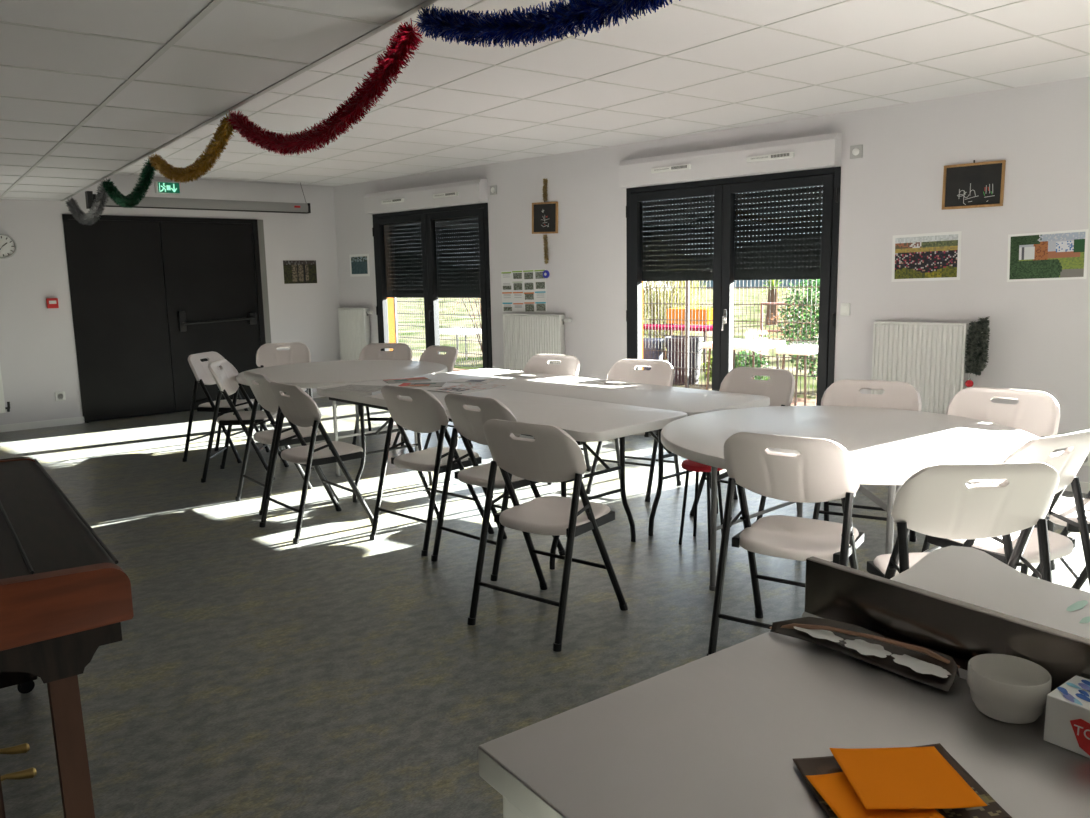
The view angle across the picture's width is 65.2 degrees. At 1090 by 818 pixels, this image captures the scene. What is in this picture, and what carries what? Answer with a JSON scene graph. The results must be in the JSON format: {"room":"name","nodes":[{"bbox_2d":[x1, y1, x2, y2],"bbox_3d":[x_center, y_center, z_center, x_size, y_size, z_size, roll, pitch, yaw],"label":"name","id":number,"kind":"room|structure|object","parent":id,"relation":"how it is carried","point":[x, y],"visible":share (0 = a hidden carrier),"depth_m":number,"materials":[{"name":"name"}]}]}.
{"room":"community hall","nodes":[
{"label":"community hall","id":0,"kind":"room"},
{"bbox_2d":[0,174,340,424],"bbox_3d":[-5.170,-1.089,8.408,6.909,2.774,0.200,-8,11,-39],"label":"wall","id":1,"kind":"structure","parent":0,"point":[38,357],"depth_m":8.66,"materials":[{"name":"white paint"}]},
{"bbox_2d":[0,367,9,412],"bbox_3d":[-5.510,-0.204,8.040,0.747,0.950,0.116,-8,11,-39],"label":"radiator","id":2,"kind":"object","parent":1,"relation":"attached to","point":[2,402],"visible":1,"depth_m":8.22,"materials":[{"name":"white metal"}]},
{"bbox_2d":[0,234,16,258],"bbox_3d":[-5.202,-1.560,8.165,0.236,0.236,0.030,-8,11,-39],"label":"wall clock","id":3,"kind":"object","parent":1,"relation":"attached to","point":[8,246],"visible":1,"depth_m":8.19,"materials":[{"name":"grey plastic"}]},
{"bbox_2d":[46,298,58,307],"bbox_3d":[-4.903,-1.052,8.477,0.100,0.100,0.042,-8,11,-39],"label":"fire alarm","id":4,"kind":"object","parent":1,"relation":"attached to","point":[51,302],"visible":1,"depth_m":8.46,"materials":[{"name":"red plastic"}]},
{"bbox_2d":[55,392,65,400],"bbox_3d":[-4.906,-0.129,8.621,0.090,0.090,0.014,-8,11,-39],"label":"wall socket","id":5,"kind":"object","parent":1,"relation":"attached to","point":[59,396],"visible":1,"depth_m":8.62,"materials":[{"name":"white plastic"}]},
{"bbox_2d":[0,392,325,431],"bbox_3d":[-5.084,0.159,8.516,6.699,0.070,0.012,-8,11,-39],"label":"baseboard","id":6,"kind":"structure","parent":1,"relation":"attached to","point":[75,420],"depth_m":8.55,"materials":[{"name":"white plastic"}]},
{"bbox_2d":[62,214,270,422],"bbox_3d":[-3.985,-1.008,9.254,2.040,2.110,0.134,-8,11,-39],"label":"door","id":7,"kind":"structure","parent":1,"relation":"in","point":[148,294],"depth_m":9.15,"materials":[{"name":"black paint"}]},
{"bbox_2d":[154,181,179,193],"bbox_3d":[-4.006,-2.346,9.034,0.240,0.122,0.055,-8,11,-39],"label":"exit sign","id":8,"kind":"object","parent":1,"relation":"attached to","point":[161,187],"visible":0.95,"depth_m":9.01,"materials":[{"name":"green plastic"}]},
{"bbox_2d":[0,0,383,199],"bbox_3d":[-2.568,-1.163,2.398,3.773,0.004,12.341,-8,11,-36],"label":"trim","id":9,"kind":"structure","parent":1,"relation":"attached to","point":[213,3],"depth_m":3.43,"materials":[{"name":"grey"}]},
{"bbox_2d":[61,0,437,200],"bbox_3d":[-1.079,-1.510,3.515,0.024,0.292,12.401,-8,11,-36],"label":"trim","id":10,"kind":"structure","parent":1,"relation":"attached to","point":[426,3],"depth_m":3.46,"materials":[{"name":"grey metal"}]},
{"bbox_2d":[283,260,316,283],"bbox_3d":[-2.899,-1.623,10.090,0.410,0.270,0.003,-8,11,-39],"label":"print","id":11,"kind":"object","parent":1,"relation":"attached to","point":[295,271],"visible":1,"depth_m":10.08,"materials":[{"name":"paper"}]},
{"bbox_2d":[0,0,425,200],"bbox_3d":[-2.590,-1.360,2.391,3.773,0.388,12.401,-8,11,-36],"label":"ceiling","id":12,"kind":"structure","parent":0,"point":[238,27],"depth_m":3.27,"materials":[{"name":"white tile"}]},
{"bbox_2d":[66,182,107,225],"bbox_3d":[-4.030,-1.778,7.502,0.116,0.318,1.788,-8,11,-36],"label":"tinsel garland","id":13,"kind":"object","parent":12,"relation":"hanging from","point":[90,218],"visible":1,"depth_m":7.29,"materials":[{"name":"silver metal"}]},
{"bbox_2d":[101,156,155,207],"bbox_3d":[-3.010,-1.600,6.156,0.100,0.294,1.538,-8,11,-36],"label":"tinsel garland","id":14,"kind":"object","parent":12,"relation":"hanging from","point":[133,199],"visible":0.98,"depth_m":5.95},
{"bbox_2d":[148,113,235,183],"bbox_3d":[-2.031,-1.431,4.861,0.097,0.262,1.618,-8,11,-36],"label":"tinsel garland","id":15,"kind":"object","parent":12,"relation":"hanging from","point":[223,132],"visible":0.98,"depth_m":4.63,"materials":[{"name":"gold metal"}]},
{"bbox_2d":[225,20,423,155],"bbox_3d":[-0.971,-1.208,3.466,0.100,0.321,1.882,-8,11,-36],"label":"tinsel garland","id":16,"kind":"object","parent":12,"relation":"hanging from","point":[312,138],"visible":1,"depth_m":3.14},
{"bbox_2d":[414,0,680,47],"bbox_3d":[0.200,-1.025,1.914,0.104,0.285,1.964,-8,11,-36],"label":"tinsel garland","id":17,"kind":"object","parent":12,"relation":"hanging from","point":[505,28],"visible":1,"depth_m":2.21},
{"bbox_2d":[387,252,642,369],"bbox_3d":[2.352,-0.946,6.264,13.792,2.874,0.180,7,12,42],"label":"wall","id":18,"kind":"structure","parent":0,"point":[390,301],"depth_m":10.11,"materials":[{"name":"yellow"}]},
{"bbox_2d":[392,237,397,342],"bbox_3d":[-1.837,-1.592,10.189,0.101,2.900,0.104,-8,11,-36],"label":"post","id":19,"kind":"object","parent":18,"relation":"attached to","point":[395,306],"visible":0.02,"depth_m":10.25,"materials":[{"name":"metal"}]},
{"bbox_2d":[0,397,1089,817],"bbox_3d":[-0.367,0.778,4.521,9.410,0.100,13.044,-8,11,-36],"label":"floor","id":20,"kind":"structure","parent":0,"point":[338,672],"depth_m":3.54,"materials":[{"name":"plastic"}]},
{"bbox_2d":[0,457,133,817],"bbox_3d":[-1.618,0.493,2.199,0.745,1.220,1.485,-8,11,-36],"label":"upright piano","id":21,"kind":"object","parent":20,"relation":"on","point":[64,594],"visible":1,"depth_m":1.79,"materials":[{"name":"brown wood"}]},
{"bbox_2d":[182,351,269,462],"bbox_3d":[-2.603,-0.027,6.901,0.521,0.856,0.480,1,9,12],"label":"folding chair","id":22,"kind":"object","parent":20,"relation":"on","point":[201,371],"visible":0.72,"depth_m":6.76,"materials":[{"name":"white plastic"}]},
{"bbox_2d":[201,359,288,482],"bbox_3d":[-2.219,0.066,6.251,0.521,0.856,0.480,-2,9,-3],"label":"folding chair","id":23,"kind":"object","parent":20,"relation":"on","point":[225,378],"visible":0.92,"depth_m":6.13,"materials":[{"name":"white plastic"}]},
{"bbox_2d":[256,342,311,430],"bbox_3d":[-2.363,-0.162,7.741,0.480,0.856,0.521,-3,9,-13],"label":"folding chair","id":24,"kind":"object","parent":20,"relation":"on","point":[267,355],"visible":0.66,"depth_m":7.80,"materials":[{"name":"white plastic"}]},
{"bbox_2d":[235,371,338,514],"bbox_3d":[-1.681,0.179,5.461,0.521,0.856,0.480,-8,11,-37],"label":"folding chair","id":25,"kind":"object","parent":20,"relation":"on","point":[262,391],"visible":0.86,"depth_m":5.40,"materials":[{"name":"white plastic"}]},
{"bbox_2d":[259,381,373,543],"bbox_3d":[-1.322,0.262,4.881,0.521,0.856,0.480,-9,12,-41],"label":"folding chair","id":26,"kind":"object","parent":20,"relation":"on","point":[298,407],"visible":1,"depth_m":4.78,"materials":[{"name":"white plastic"}]},
{"bbox_2d":[236,360,446,475],"bbox_3d":[-1.554,0.050,6.682,1.590,0.720,1.590,7,12,43],"label":"folding table","id":27,"kind":"object","parent":20,"relation":"on","point":[327,373],"visible":0.71,"depth_m":6.48,"materials":[{"name":"white plastic"}]},
{"bbox_2d":[352,343,411,445],"bbox_3d":[-1.410,-0.137,7.463,0.480,0.856,0.521,0,9,6],"label":"folding chair","id":28,"kind":"object","parent":20,"relation":"on","point":[401,351],"visible":0.47,"depth_m":7.53,"materials":[{"name":"white plastic"}]},
{"bbox_2d":[369,385,493,555],"bbox_3d":[-0.628,0.287,4.640,0.480,0.856,0.521,7,12,41],"label":"folding chair","id":29,"kind":"object","parent":20,"relation":"on","point":[424,413],"visible":0.98,"depth_m":4.53,"materials":[{"name":"white plastic"}]},
{"bbox_2d":[392,345,472,449],"bbox_3d":[-0.955,-0.085,7.074,0.521,0.856,0.480,-9,12,-43],"label":"folding chair","id":30,"kind":"object","parent":20,"relation":"on","point":[431,354],"visible":0.43,"depth_m":7.11,"materials":[{"name":"white plastic"}]},
{"bbox_2d":[431,393,564,580],"bbox_3d":[-0.241,0.338,4.262,0.480,0.856,0.521,7,12,43],"label":"folding chair","id":31,"kind":"object","parent":20,"relation":"on","point":[468,422],"visible":0.75,"depth_m":4.17,"materials":[{"name":"white plastic"}]},
{"bbox_2d":[317,378,687,569],"bbox_3d":[-0.381,0.296,4.955,0.742,0.720,2.510,-9,12,-43],"label":"folding table","id":32,"kind":"object","parent":20,"relation":"on","point":[584,420],"visible":0.62,"depth_m":4.42,"materials":[{"name":"white plastic"}]},
{"bbox_2d":[321,384,399,394],"bbox_3d":[-1.149,-0.122,5.324,0.380,0.020,0.300,3,10,24],"label":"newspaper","id":33,"kind":"object","parent":32,"relation":"on","point":[348,389],"visible":0.88,"depth_m":5.24,"materials":[{"name":"paper"}]},
{"bbox_2d":[383,377,430,383],"bbox_3d":[-0.943,-0.196,5.810,0.290,0.009,0.210,-4,9,-21],"label":"magazine","id":34,"kind":"object","parent":32,"relation":"on","point":[419,379],"visible":1,"depth_m":5.76,"materials":[{"name":"paper"}]},
{"bbox_2d":[399,382,446,387],"bbox_3d":[-0.801,-0.159,5.557,0.290,0.008,0.210,-1,9,2],"label":"magazine","id":35,"kind":"object","parent":32,"relation":"on","point":[429,384],"visible":0.97,"depth_m":5.52,"materials":[{"name":"paper"}]},
{"bbox_2d":[427,383,505,393],"bbox_3d":[-0.495,-0.132,5.351,0.300,0.007,0.420,5,11,36],"label":"magazine","id":36,"kind":"object","parent":32,"relation":"on","point":[469,387],"visible":0.99,"depth_m":5.31,"materials":[{"name":"paper"}]},
{"bbox_2d":[467,419,627,651],"bbox_3d":[0.011,0.452,3.498,0.480,0.856,0.521,6,11,37],"label":"folding chair","id":37,"kind":"object","parent":20,"relation":"on","point":[553,456],"visible":1,"depth_m":3.40,"materials":[{"name":"white plastic"}]},
{"bbox_2d":[523,354,590,484],"bbox_3d":[-0.007,0.050,6.090,0.480,0.856,0.521,5,11,35],"label":"folding chair","id":38,"kind":"object","parent":20,"relation":"on","point":[569,366],"visible":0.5,"depth_m":6.15,"materials":[{"name":"white plastic"}]},
{"bbox_2d":[412,368,769,535],"bbox_3d":[0.162,0.208,5.459,0.742,0.720,2.510,-9,12,-43],"label":"folding table","id":39,"kind":"object","parent":20,"relation":"on","point":[690,401],"visible":0.49,"depth_m":5.00,"materials":[{"name":"white plastic"}]},
{"bbox_2d":[447,379,498,382],"bbox_3d":[-0.483,-0.191,5.730,0.290,0.006,0.210,2,9,19],"label":"magazine","id":40,"kind":"object","parent":39,"relation":"on","point":[456,380],"visible":1,"depth_m":5.69,"materials":[{"name":"paper"}]},
{"bbox_2d":[586,359,681,501],"bbox_3d":[0.583,0.117,5.591,0.480,0.856,0.521,4,10,32],"label":"folding chair","id":41,"kind":"object","parent":20,"relation":"on","point":[661,372],"visible":0.43,"depth_m":5.61,"materials":[{"name":"white plastic"}]},
{"bbox_2d":[679,459,722,549],"bbox_3d":[0.827,0.491,4.470,0.224,0.441,0.224,5,11,36],"label":"stool","id":42,"kind":"object","parent":20,"relation":"on","point":[688,465],"visible":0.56,"depth_m":4.44,"materials":[{"name":"red fabric"}]},
{"bbox_2d":[690,367,796,520],"bbox_3d":[1.183,0.201,4.979,0.480,0.856,0.521,7,12,43],"label":"folding chair","id":43,"kind":"object","parent":20,"relation":"on","point":[780,387],"visible":0.44,"depth_m":5.00,"materials":[{"name":"white plastic"}]},
{"bbox_2d":[478,556,1089,817],"bbox_3d":[0.774,0.854,0.469,0.641,0.950,2.000,-7,11,-36],"label":"worktable","id":44,"kind":"object","parent":20,"relation":"on","point":[720,734],"visible":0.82,"depth_m":1.05,"materials":[{"name":"grey"}]},
{"bbox_2d":[770,617,959,691],"bbox_3d":[0.464,0.341,1.244,0.071,0.036,0.281,-8,11,-39],"label":"tray","id":45,"kind":"object","parent":44,"relation":"on","point":[939,670],"visible":1,"depth_m":1.22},
{"bbox_2d":[794,626,950,677],"bbox_3d":[0.464,0.344,1.230,0.059,0.001,0.242,-8,11,-36],"label":"print","id":46,"kind":"object","parent":45,"relation":"on","point":[863,647],"depth_m":1.21},
{"bbox_2d":[793,743,1011,817],"bbox_3d":[0.377,0.408,0.920,0.188,0.005,0.139,-2,9,-6],"label":"sheet","id":47,"kind":"object","parent":44,"relation":"on","point":[828,764],"visible":0.34,"depth_m":0.92,"materials":[{"name":"paper"}]},
{"bbox_2d":[806,772,944,817],"bbox_3d":[0.344,0.407,0.882,0.107,0.004,0.113,-3,9,-10],"label":"paper","id":48,"kind":"object","parent":47,"relation":"on","point":[835,789],"visible":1,"depth_m":0.88,"materials":[{"name":"orange paper"}]},
{"bbox_2d":[830,746,986,808],"bbox_3d":[0.384,0.394,0.914,0.123,0.004,0.113,-1,9,-1],"label":"paper","id":49,"kind":"object","parent":47,"relation":"on","point":[897,777],"visible":1,"depth_m":0.91,"materials":[{"name":"orange paper"}]},
{"bbox_2d":[804,556,1089,691],"bbox_3d":[1.018,0.421,0.588,0.018,0.140,2.000,-7,11,-36],"label":"backsplash","id":50,"kind":"structure","parent":44,"relation":"attached to","point":[960,630],"depth_m":1.20,"materials":[{"name":"metal"}]},
{"bbox_2d":[967,654,1051,723],"bbox_3d":[0.585,0.355,1.077,0.093,0.056,0.093,-8,11,-36],"label":"bowl","id":51,"kind":"object","parent":44,"relation":"on","point":[1005,688],"visible":0.98,"depth_m":1.06,"materials":[{"name":"grey ceramic"}]},
{"bbox_2d":[1044,675,1089,757],"bbox_3d":[0.694,0.373,0.934,0.082,0.060,0.240,-8,11,-36],"label":"tissue box","id":52,"kind":"object","parent":44,"relation":"on","point":[1067,715],"visible":1,"depth_m":0.99,"materials":[{"name":"white cardboard"}]},
{"bbox_2d":[1057,680,1089,701],"bbox_3d":[0.679,0.342,0.948,0.067,0.001,0.192,-8,11,-36],"label":"print","id":53,"kind":"object","parent":52,"relation":"on","point":[1071,690],"depth_m":1.01,"materials":[{"name":"blue"}]},
{"bbox_2d":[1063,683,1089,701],"bbox_3d":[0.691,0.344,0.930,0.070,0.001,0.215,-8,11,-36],"label":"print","id":54,"kind":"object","parent":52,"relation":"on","point":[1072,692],"depth_m":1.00,"materials":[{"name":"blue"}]},
{"bbox_2d":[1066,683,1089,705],"bbox_3d":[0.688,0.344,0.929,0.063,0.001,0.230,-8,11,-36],"label":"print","id":55,"kind":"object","parent":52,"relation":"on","point":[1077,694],"depth_m":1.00,"materials":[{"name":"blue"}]},
{"bbox_2d":[707,432,863,655],"bbox_3d":[0.918,0.491,3.137,0.480,0.856,0.521,5,11,34],"label":"folding chair","id":56,"kind":"object","parent":20,"relation":"on","point":[823,470],"visible":0.96,"depth_m":3.04,"materials":[{"name":"white plastic"}]},
{"bbox_2d":[661,406,1038,590],"bbox_3d":[1.284,0.456,3.726,1.544,0.720,1.544,-9,12,-42],"label":"folding table","id":57,"kind":"object","parent":20,"relation":"on","point":[887,446],"visible":0.65,"depth_m":3.62,"materials":[{"name":"white plastic"}]},
{"bbox_2d":[812,379,921,541],"bbox_3d":[1.614,0.299,4.296,0.480,0.856,0.521,4,10,28],"label":"folding chair","id":58,"kind":"object","parent":20,"relation":"on","point":[900,395],"visible":0.41,"depth_m":4.35,"materials":[{"name":"white plastic"}]},
{"bbox_2d":[867,462,1058,582],"bbox_3d":[1.290,0.555,2.682,0.480,0.856,0.521,-1,9,-1],"label":"folding chair","id":59,"kind":"object","parent":20,"relation":"on","point":[937,500],"visible":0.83,"depth_m":2.53,"materials":[{"name":"white plastic"}]},
{"bbox_2d":[890,546,1089,638],"bbox_3d":[1.377,0.829,1.239,0.530,0.741,1.924,-8,11,-36],"label":"side table","id":60,"kind":"object","parent":20,"relation":"on","point":[971,575],"visible":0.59,"depth_m":1.79,"materials":[{"name":"white plastic"}]},
{"bbox_2d":[921,387,1059,574],"bbox_3d":[2.055,0.348,3.928,0.480,0.856,0.521,7,12,43],"label":"folding chair","id":61,"kind":"object","parent":20,"relation":"on","point":[1037,413],"visible":0.43,"depth_m":3.94,"materials":[{"name":"white plastic"}]},
{"bbox_2d":[927,430,1089,586],"bbox_3d":[1.689,0.486,3.079,0.480,0.856,0.521,-6,10,-27],"label":"folding chair","id":62,"kind":"object","parent":20,"relation":"on","point":[1068,462],"visible":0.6,"depth_m":2.97,"materials":[{"name":"white plastic"}]},
{"bbox_2d":[1031,491,1089,589],"bbox_3d":[2.257,0.428,3.386,0.521,0.856,0.480,2,9,18],"label":"folding chair","id":63,"kind":"object","parent":20,"relation":"on","point":[1065,507],"visible":0.36,"depth_m":3.38,"materials":[{"name":"white plastic"}]},
{"bbox_2d":[115,0,1089,185],"bbox_3d":[1.135,-1.985,5.035,5.418,0.100,12.750,-8,11,-36],"label":"ceiling","id":64,"kind":"structure","parent":0,"point":[670,29],"depth_m":4.92,"materials":[{"name":"white tile"}]},
{"bbox_2d":[85,183,310,213],"bbox_3d":[-3.626,-2.292,9.106,2.315,0.369,0.103,-8,11,-39],"label":"projector screen","id":65,"kind":"object","parent":64,"relation":"hanging from","point":[147,202],"visible":0.79,"depth_m":9.12,"materials":[{"name":"grey metal"}]},
{"bbox_2d":[117,0,1089,184],"bbox_3d":[1.211,-1.960,5.199,5.729,0.003,12.421,-8,11,-36],"label":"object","id":66,"kind":"structure","parent":64,"relation":"attached to","point":[481,1],"depth_m":5.06,"materials":[{"name":"grey"}]},
{"bbox_2d":[333,77,1089,482],"bbox_3d":[2.273,-0.882,6.184,13.792,2.774,0.060,7,12,42],"label":"wall","id":67,"kind":"structure","parent":0,"point":[1039,336],"depth_m":5.93,"materials":[{"name":"white paint"}]},
{"bbox_2d":[338,308,372,360],"bbox_3d":[-2.242,-0.668,10.216,0.628,1.080,0.076,7,12,42],"label":"radiator","id":68,"kind":"object","parent":67,"relation":"attached to","point":[354,324],"visible":0.71,"depth_m":10.18,"materials":[{"name":"white metal"}]},
{"bbox_2d":[349,254,369,276],"bbox_3d":[-2.198,-1.702,10.087,0.380,0.260,0.003,7,12,42],"label":"print","id":69,"kind":"object","parent":67,"relation":"attached to","point":[359,263],"visible":1,"depth_m":10.08,"materials":[{"name":"paper"}]},
{"bbox_2d":[364,179,491,368],"bbox_3d":[-1.269,-1.205,9.303,1.890,2.385,0.244,7,12,42],"label":"window","id":70,"kind":"structure","parent":67,"relation":"in","point":[460,279],"depth_m":9.21,"materials":[{"name":"black metal"}]},
{"bbox_2d":[384,216,480,297],"bbox_3d":[-1.199,-1.114,9.393,1.890,2.175,0.042,7,12,42],"label":"roller shutter","id":71,"kind":"object","parent":70,"relation":"attached to","point":[460,279],"depth_m":9.24,"materials":[{"name":"black plastic"}]},
{"bbox_2d":[501,269,546,311],"bbox_3d":[-0.212,-1.157,8.364,0.606,0.419,0.003,7,12,42],"label":"poster","id":72,"kind":"object","parent":67,"relation":"attached to","point":[522,290],"visible":1,"depth_m":8.36,"materials":[{"name":"paper"}]},
{"bbox_2d":[502,314,571,370],"bbox_3d":[-0.070,-0.392,8.277,0.858,1.050,0.076,7,12,42],"label":"radiator","id":73,"kind":"object","parent":67,"relation":"attached to","point":[525,336],"visible":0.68,"depth_m":8.25,"materials":[{"name":"white metal"}]},
{"bbox_2d":[532,201,557,233],"bbox_3d":[-0.002,-1.815,8.047,0.320,0.309,0.020,9,13,41],"label":"chalkboard","id":74,"kind":"object","parent":67,"relation":"attached to","point":[544,214],"visible":1,"depth_m":8.05,"materials":[{"name":"brown wood"}]},
{"bbox_2d":[542,178,547,200],"bbox_3d":[0.002,-2.056,7.989,0.055,0.211,0.059,-8,11,-36],"label":"strand","id":75,"kind":"object","parent":67,"relation":"attached to","point":[544,179],"visible":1,"depth_m":7.99,"materials":[{"name":"gold metal"}]},
{"bbox_2d":[543,235,548,263],"bbox_3d":[0.010,-1.512,8.077,0.055,0.279,0.058,-8,11,-36],"label":"strand","id":76,"kind":"object","parent":67,"relation":"attached to","point":[545,240],"visible":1,"depth_m":8.07,"materials":[{"name":"gold metal"}]},
{"bbox_2d":[619,133,841,405],"bbox_3d":[1.427,-0.881,6.894,1.910,2.385,0.244,7,12,42],"label":"window","id":77,"kind":"structure","parent":67,"relation":"in","point":[721,201],"depth_m":6.76,"materials":[{"name":"black metal"}]},
{"bbox_2d":[642,186,822,280],"bbox_3d":[1.496,-0.802,6.981,1.910,2.199,0.042,7,12,42],"label":"roller shutter","id":78,"kind":"object","parent":77,"relation":"attached to","point":[657,216],"depth_m":6.79,"materials":[{"name":"black"}]},
{"bbox_2d":[840,303,849,315],"bbox_3d":[2.194,-0.729,6.228,0.070,0.090,0.018,7,12,42],"label":"light switch","id":79,"kind":"object","parent":67,"relation":"attached to","point":[845,307],"visible":1,"depth_m":6.22,"materials":[{"name":"white plastic"}]},
{"bbox_2d":[850,145,862,158],"bbox_3d":[2.200,-1.821,6.028,0.090,0.090,0.027,7,12,42],"label":"wall sensor","id":80,"kind":"object","parent":67,"relation":"attached to","point":[856,151],"visible":1,"depth_m":6.02,"materials":[{"name":"grey plastic"}]},
{"bbox_2d":[871,321,982,413],"bbox_3d":[2.618,-0.069,5.874,0.718,1.050,0.076,7,12,42],"label":"radiator","id":81,"kind":"object","parent":67,"relation":"attached to","point":[927,356],"visible":0.57,"depth_m":5.82,"materials":[{"name":"white metal"}]},
{"bbox_2d":[964,316,989,375],"bbox_3d":[2.831,-0.410,5.578,0.146,0.391,0.082,7,12,41],"label":"garland","id":82,"kind":"object","parent":81,"relation":"hanging from","point":[976,354],"visible":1,"depth_m":5.56,"materials":[{"name":"green plastic"}]},
{"bbox_2d":[892,231,961,281],"bbox_3d":[2.598,-1.036,5.815,0.450,0.320,0.004,5,11,42],"label":"print","id":83,"kind":"object","parent":67,"relation":"attached to","point":[926,256],"visible":1,"depth_m":5.81,"materials":[{"name":"paper"}]},
{"bbox_2d":[942,160,1005,209],"bbox_3d":[2.791,-1.467,5.553,0.370,0.304,0.020,7,12,42],"label":"chalkboard","id":84,"kind":"object","parent":67,"relation":"attached to","point":[980,184],"visible":1,"depth_m":5.55,"materials":[{"name":"brown wood"}]},
{"bbox_2d":[1007,229,1087,281],"bbox_3d":[3.140,-0.956,5.334,0.449,0.313,0.003,7,12,42],"label":"print","id":85,"kind":"object","parent":67,"relation":"attached to","point":[1055,255],"visible":1,"depth_m":5.33,"materials":[{"name":"paper"}]},
{"bbox_2d":[1064,481,1089,493],"bbox_3d":[2.349,0.369,6.280,12.982,0.070,0.012,7,12,42],"label":"baseboard","id":86,"kind":"structure","parent":67,"relation":"attached to","point":[1085,486],"depth_m":5.35,"materials":[{"name":"white plastic"}]},
{"label":"outside","id":87,"kind":"structure","parent":0,"visible":0},
{"bbox_2d":[395,238,820,287],"bbox_3d":[38.855,-18.161,99.484,87.507,7.175,205.881,-8,11,-36],"label":"hills","id":88,"kind":"structure","parent":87,"point":[746,282],"depth_m":84.85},
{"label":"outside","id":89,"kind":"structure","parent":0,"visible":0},
{"bbox_2d":[396,288,819,398],"bbox_3d":[7.180,-6.453,50.554,88.814,0.120,130.640,-8,11,-36],"label":"outdoor background","id":90,"kind":"structure","parent":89,"point":[419,318],"depth_m":25.06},
{"bbox_2d":[440,328,481,359],"bbox_3d":[-1.557,-1.223,15.870,1.100,0.501,0.800,7,12,42],"label":"garden table","id":91,"kind":"object","parent":90,"relation":"on","point":[453,331],"visible":0.45,"depth_m":15.47,"materials":[{"name":"white plastic"}]},
{"bbox_2d":[448,298,481,350],"bbox_3d":[-0.951,-1.703,14.363,1.464,1.892,1.424,-8,11,-36],"label":"bare tree","id":92,"kind":"object","parent":90,"relation":"on","point":[460,298],"visible":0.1,"depth_m":14.42,"materials":[{"name":"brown plant"}]},
{"bbox_2d":[643,338,663,369],"bbox_3d":[1.422,-0.668,11.670,0.424,0.580,0.424,-8,11,-36],"label":"plant pot","id":93,"kind":"object","parent":90,"relation":"on","point":[654,340],"visible":0.34,"depth_m":11.48,"materials":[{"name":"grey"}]},
{"bbox_2d":[643,240,705,359],"bbox_3d":[2.012,-1.964,14.532,1.478,2.242,1.536,-8,11,-36],"label":"clump","id":94,"kind":"object","parent":90,"relation":"on","point":[652,291],"visible":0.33,"depth_m":14.36,"materials":[{"name":"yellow plant"}]},
{"bbox_2d":[643,245,706,337],"bbox_3d":[2.442,-2.177,16.140,1.346,2.159,1.296,1,9,15],"label":"clump","id":95,"kind":"object","parent":90,"relation":"on","point":[659,245],"visible":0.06,"depth_m":16.17,"materials":[{"name":"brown plant"}]},
{"bbox_2d":[643,324,712,379],"bbox_3d":[1.886,-0.836,12.242,1.300,0.721,0.500,7,12,42],"label":"garden table","id":96,"kind":"object","parent":90,"relation":"on","point":[651,326],"visible":0.3,"depth_m":11.99,"materials":[{"name":"red paint"}]},
{"bbox_2d":[665,336,701,384],"bbox_3d":[1.860,-0.656,11.408,0.509,0.620,0.509,-8,11,-36],"label":"plant pot","id":97,"kind":"object","parent":90,"relation":"on","point":[667,338],"visible":0.66,"depth_m":11.23,"materials":[{"name":"black"}]},
{"bbox_2d":[667,308,712,370],"bbox_3d":[2.267,-1.069,13.014,0.720,0.930,0.400,7,12,42],"label":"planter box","id":98,"kind":"object","parent":90,"relation":"on","point":[674,310],"visible":0.49,"depth_m":12.75,"materials":[{"name":"orange"}]},
{"bbox_2d":[735,350,771,379],"bbox_3d":[2.536,-0.502,10.676,0.628,0.552,0.625,-8,11,-36],"label":"evergreen shrub","id":99,"kind":"object","parent":90,"relation":"on","point":[758,362],"visible":0.27,"depth_m":10.57,"materials":[{"name":"green plant"}]},
{"bbox_2d":[756,280,785,324],"bbox_3d":[6.390,-3.110,23.907,1.149,1.482,1.162,-8,11,-36],"label":"palm tree","id":100,"kind":"object","parent":90,"relation":"on","point":[769,307],"visible":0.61,"depth_m":23.81,"materials":[{"name":"brown plant"}]},
{"bbox_2d":[760,303,813,373],"bbox_3d":[3.503,-1.034,12.367,0.840,1.012,0.040,7,12,42],"label":"trellis","id":101,"kind":"object","parent":90,"relation":"on","point":[761,313],"visible":0.23,"depth_m":12.55,"materials":[{"name":"brown metal"}]},
{"bbox_2d":[763,306,817,359],"bbox_3d":[4.212,-1.294,14.157,1.108,0.960,1.134,-8,11,-36],"label":"dry shrub","id":102,"kind":"object","parent":90,"relation":"on","point":[791,338],"visible":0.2,"depth_m":14.21,"materials":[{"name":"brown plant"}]},
{"bbox_2d":[777,266,819,379],"bbox_3d":[3.518,-1.020,10.450,1.279,1.579,1.254,-1,9,-1],"label":"evergreen shrub","id":103,"kind":"object","parent":90,"relation":"on","point":[806,303],"visible":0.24,"depth_m":10.39,"materials":[{"name":"green plant"}]},
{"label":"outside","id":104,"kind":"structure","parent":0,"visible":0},
{"bbox_2d":[453,368,815,405],"bbox_3d":[1.651,0.053,9.085,24.000,0.100,2.760,7,12,42],"label":"terrace","id":105,"kind":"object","parent":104,"point":[800,401],"depth_m":9.49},
{"bbox_2d":[396,269,819,395],"bbox_3d":[-0.895,-1.313,12.972,16.821,1.500,0.053,7,12,42],"label":"mesh fence","id":106,"kind":"object","parent":105,"relation":"on","point":[687,287],"visible":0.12,"depth_m":10.62,"materials":[{"name":"grey metal"}]},
{"bbox_2d":[702,339,784,389],"bbox_3d":[2.080,-0.347,8.938,0.620,0.721,0.620,7,12,42],"label":"garden table","id":107,"kind":"object","parent":105,"relation":"on","point":[752,345],"visible":0.6,"depth_m":8.78,"materials":[{"name":"white plastic"}]},
{"bbox_2d":[776,345,817,405],"bbox_3d":[2.525,-0.263,8.409,0.340,0.701,0.420,7,12,42],"label":"garden table","id":108,"kind":"object","parent":105,"relation":"on","point":[805,350],"visible":0.58,"depth_m":8.23,"materials":[{"name":"white plastic"}]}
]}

